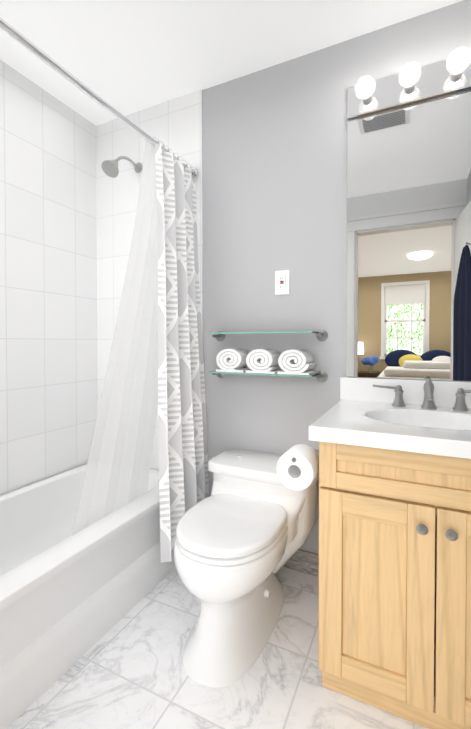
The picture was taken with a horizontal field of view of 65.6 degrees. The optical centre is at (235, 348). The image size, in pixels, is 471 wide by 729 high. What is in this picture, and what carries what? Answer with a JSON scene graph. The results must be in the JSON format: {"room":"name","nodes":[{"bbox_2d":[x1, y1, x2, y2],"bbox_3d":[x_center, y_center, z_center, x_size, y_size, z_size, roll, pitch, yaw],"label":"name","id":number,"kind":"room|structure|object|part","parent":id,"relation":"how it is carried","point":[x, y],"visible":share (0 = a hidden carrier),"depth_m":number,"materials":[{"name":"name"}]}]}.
{"room":"bathroom","nodes":[
{"label":"bathroom","id":0,"kind":"room"},
{"bbox_2d":[0,60,202,495],"bbox_3d":[-0.846,-0.295,1.376,0.750,2.080,1.560,0,1,25],"label":"wall","id":1,"kind":"structure","parent":0,"point":[68,207],"depth_m":1.96,"materials":[{"name":"tile"}]},
{"bbox_2d":[0,17,208,562],"bbox_3d":[-0.550,-0.018,1.234,0.276,1.830,1.550,0,1,25],"label":"shower curtain","id":2,"kind":"object","parent":1,"relation":"attached to","point":[155,361],"visible":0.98,"depth_m":1.65,"materials":[{"name":"white fabric"}]},
{"bbox_3d":[-0.550,-0.903,1.221,0.060,0.060,1.550,0,1,25],"label":"rod","id":3,"kind":"part","parent":2,"relation":"part of","materials":[{"name":"silver metal"}]},
{"bbox_2d":[101,156,142,177],"bbox_3d":[-0.606,-0.973,1.962,0.090,0.159,0.258,0,1,25],"label":"shower head","id":4,"kind":"object","parent":1,"relation":"attached to","point":[109,168],"visible":1,"depth_m":1.89},
{"bbox_2d":[7,567,428,728],"bbox_3d":[-0.273,1.101,0.985,2.380,0.100,2.050,0,1,25],"label":"floor","id":5,"kind":"structure","parent":0,"point":[126,671],"depth_m":1.13,"materials":[{"name":"tile"}]},
{"bbox_2d":[0,464,175,728],"bbox_3d":[-0.847,0.865,1.395,0.723,0.360,1.551,0,1,25],"label":"bathtub","id":6,"kind":"object","parent":5,"relation":"on","point":[68,600],"visible":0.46,"depth_m":1.32,"materials":[{"name":"white ceramic"}]},
{"bbox_2d":[174,450,318,687],"bbox_3d":[0.032,0.773,1.444,0.486,0.541,0.693,0,1,25],"label":"toilet","id":7,"kind":"object","parent":5,"relation":"on","point":[243,530],"visible":0.94,"depth_m":1.25,"materials":[{"name":"white ceramic"}]},
{"bbox_2d":[276,377,470,728],"bbox_3d":[0.594,0.583,1.246,0.768,0.927,0.575,0,1,25],"label":"bathroom vanity","id":8,"kind":"object","parent":5,"relation":"on","point":[390,463],"visible":1,"depth_m":1.05,"materials":[{"name":"brown wood"}]},
{"bbox_2d":[309,377,470,458],"bbox_3d":[0.642,0.240,1.219,0.662,0.215,0.573,0,1,25],"label":"countertop","id":9,"kind":"structure","parent":8,"relation":"on","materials":[{"name":"white stone"}]},
{"bbox_2d":[373,379,470,410],"bbox_3d":[0.725,0.174,1.368,0.406,0.112,0.142,0,1,25],"label":"faucet","id":10,"kind":"object","parent":9,"relation":"on","point":[428,404],"depth_m":1.39,"materials":[{"name":"silver metal"}]},
{"bbox_2d":[0,0,462,124],"bbox_3d":[-0.273,-1.379,0.947,2.380,0.100,2.050,0,1,25],"label":"ceiling","id":11,"kind":"structure","parent":0,"point":[125,57],"depth_m":1.58,"materials":[{"name":"white paint"}]},
{"bbox_2d":[202,0,470,553],"bbox_3d":[0.143,-0.152,1.837,2.380,2.380,0.120,0,1,25],"label":"wall","id":12,"kind":"structure","parent":0,"point":[274,168],"depth_m":1.72,"materials":[{"name":"grey paint"}]},
{"bbox_2d":[212,368,224,377],"bbox_3d":[-0.095,0.126,1.843,0.052,0.052,0.082,0,1,25],"label":"post","id":13,"kind":"object","parent":12,"relation":"attached to","point":[219,375],"depth_m":1.87,"materials":[{"name":"silver metal"}]},
{"bbox_2d":[209,371,318,376],"bbox_3d":[0.126,0.116,1.701,0.496,0.008,0.124,0,1,25],"label":"glass shelf","id":14,"kind":"object","parent":13,"relation":"on","point":[314,374],"depth_m":1.64,"materials":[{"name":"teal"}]},
{"bbox_2d":[216,348,250,372],"bbox_3d":[-0.004,0.056,1.756,0.142,0.110,0.122,0,1,25],"label":"towel","id":15,"kind":"object","parent":14,"relation":"on","point":[230,360],"visible":0.98,"depth_m":1.71,"materials":[{"name":"white fabric"}]},
{"bbox_3d":[0.099,0.117,1.645,0.496,0.007,0.001,0,1,25],"label":"glass shelf edge","id":16,"kind":"part","parent":14,"relation":"part of","materials":[{"name":"glass"}]},
{"bbox_2d":[245,349,282,373],"bbox_3d":[0.134,0.057,1.690,0.142,0.108,0.122,0,1,25],"label":"towel","id":17,"kind":"object","parent":14,"relation":"on","point":[264,361],"visible":0.98,"depth_m":1.64,"materials":[{"name":"white fabric"}]},
{"bbox_2d":[277,349,315,374],"bbox_3d":[0.273,0.059,1.624,0.145,0.107,0.122,0,1,25],"label":"towel","id":18,"kind":"object","parent":14,"relation":"on","point":[296,362],"visible":1,"depth_m":1.57,"materials":[{"name":"white fabric"}]},
{"bbox_2d":[212,331,224,340],"bbox_3d":[-0.095,-0.061,1.840,0.052,0.052,0.082,0,1,25],"label":"post","id":19,"kind":"object","parent":12,"relation":"attached to","point":[219,337],"depth_m":1.86,"materials":[{"name":"silver metal"}]},
{"bbox_2d":[209,331,318,334],"bbox_3d":[0.126,-0.071,1.698,0.496,0.008,0.124,0,1,25],"label":"glass shelf","id":20,"kind":"object","parent":19,"relation":"on","point":[313,332],"depth_m":1.64,"materials":[{"name":"teal"}]},
{"bbox_3d":[0.099,-0.070,1.642,0.496,0.007,0.001,0,1,25],"label":"glass shelf edge","id":21,"kind":"part","parent":20,"relation":"part of","materials":[{"name":"glass"}]},
{"bbox_2d":[275,270,289,294],"bbox_3d":[0.220,-0.311,1.725,0.070,0.114,0.010,0,1,25],"label":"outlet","id":22,"kind":"object","parent":12,"relation":"attached to","point":[282,282],"visible":1,"depth_m":1.72,"materials":[{"name":"white plastic"}]},
{"bbox_2d":[283,549,318,576],"bbox_3d":[0.161,0.989,1.772,0.715,0.100,0.014,0,1,25],"label":"baseboard","id":23,"kind":"structure","parent":12,"relation":"attached to","point":[303,561],"depth_m":1.69,"materials":[{"name":"stone"}]},
{"bbox_2d":[314,371,327,381],"bbox_3d":[0.374,0.129,1.619,0.052,0.052,0.082,0,1,25],"label":"post","id":24,"kind":"object","parent":12,"relation":"attached to","point":[322,376],"depth_m":1.64,"materials":[{"name":"silver metal"}]},
{"bbox_2d":[314,330,327,340],"bbox_3d":[0.374,-0.058,1.616,0.052,0.052,0.082,0,1,25],"label":"post","id":25,"kind":"object","parent":12,"relation":"attached to","point":[321,335],"depth_m":1.64,"materials":[{"name":"silver metal"}]},
{"bbox_2d":[346,90,470,380],"bbox_3d":[0.783,-0.430,1.457,0.656,1.112,0.006,0,1,25],"label":"mirror glass","id":26,"kind":"object","parent":12,"relation":"attached to","point":[408,241],"visible":0.89,"depth_m":1.49,"materials":[{"name":"silver mirror"}]},
{"bbox_2d":[347,46,470,119],"bbox_3d":[0.758,-1.054,1.394,0.656,0.134,0.124,0,1,25],"label":"light bar","id":27,"kind":"object","parent":12,"relation":"attached to","point":[451,75],"visible":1,"depth_m":1.46,"materials":[{"name":"silver metal"}]},
{"bbox_3d":[0.747,-1.055,1.378,0.571,0.082,0.087,0,1,25],"label":"bulb glass","id":28,"kind":"part","parent":27,"relation":"part of","materials":[{"name":"white glass"}]}
]}

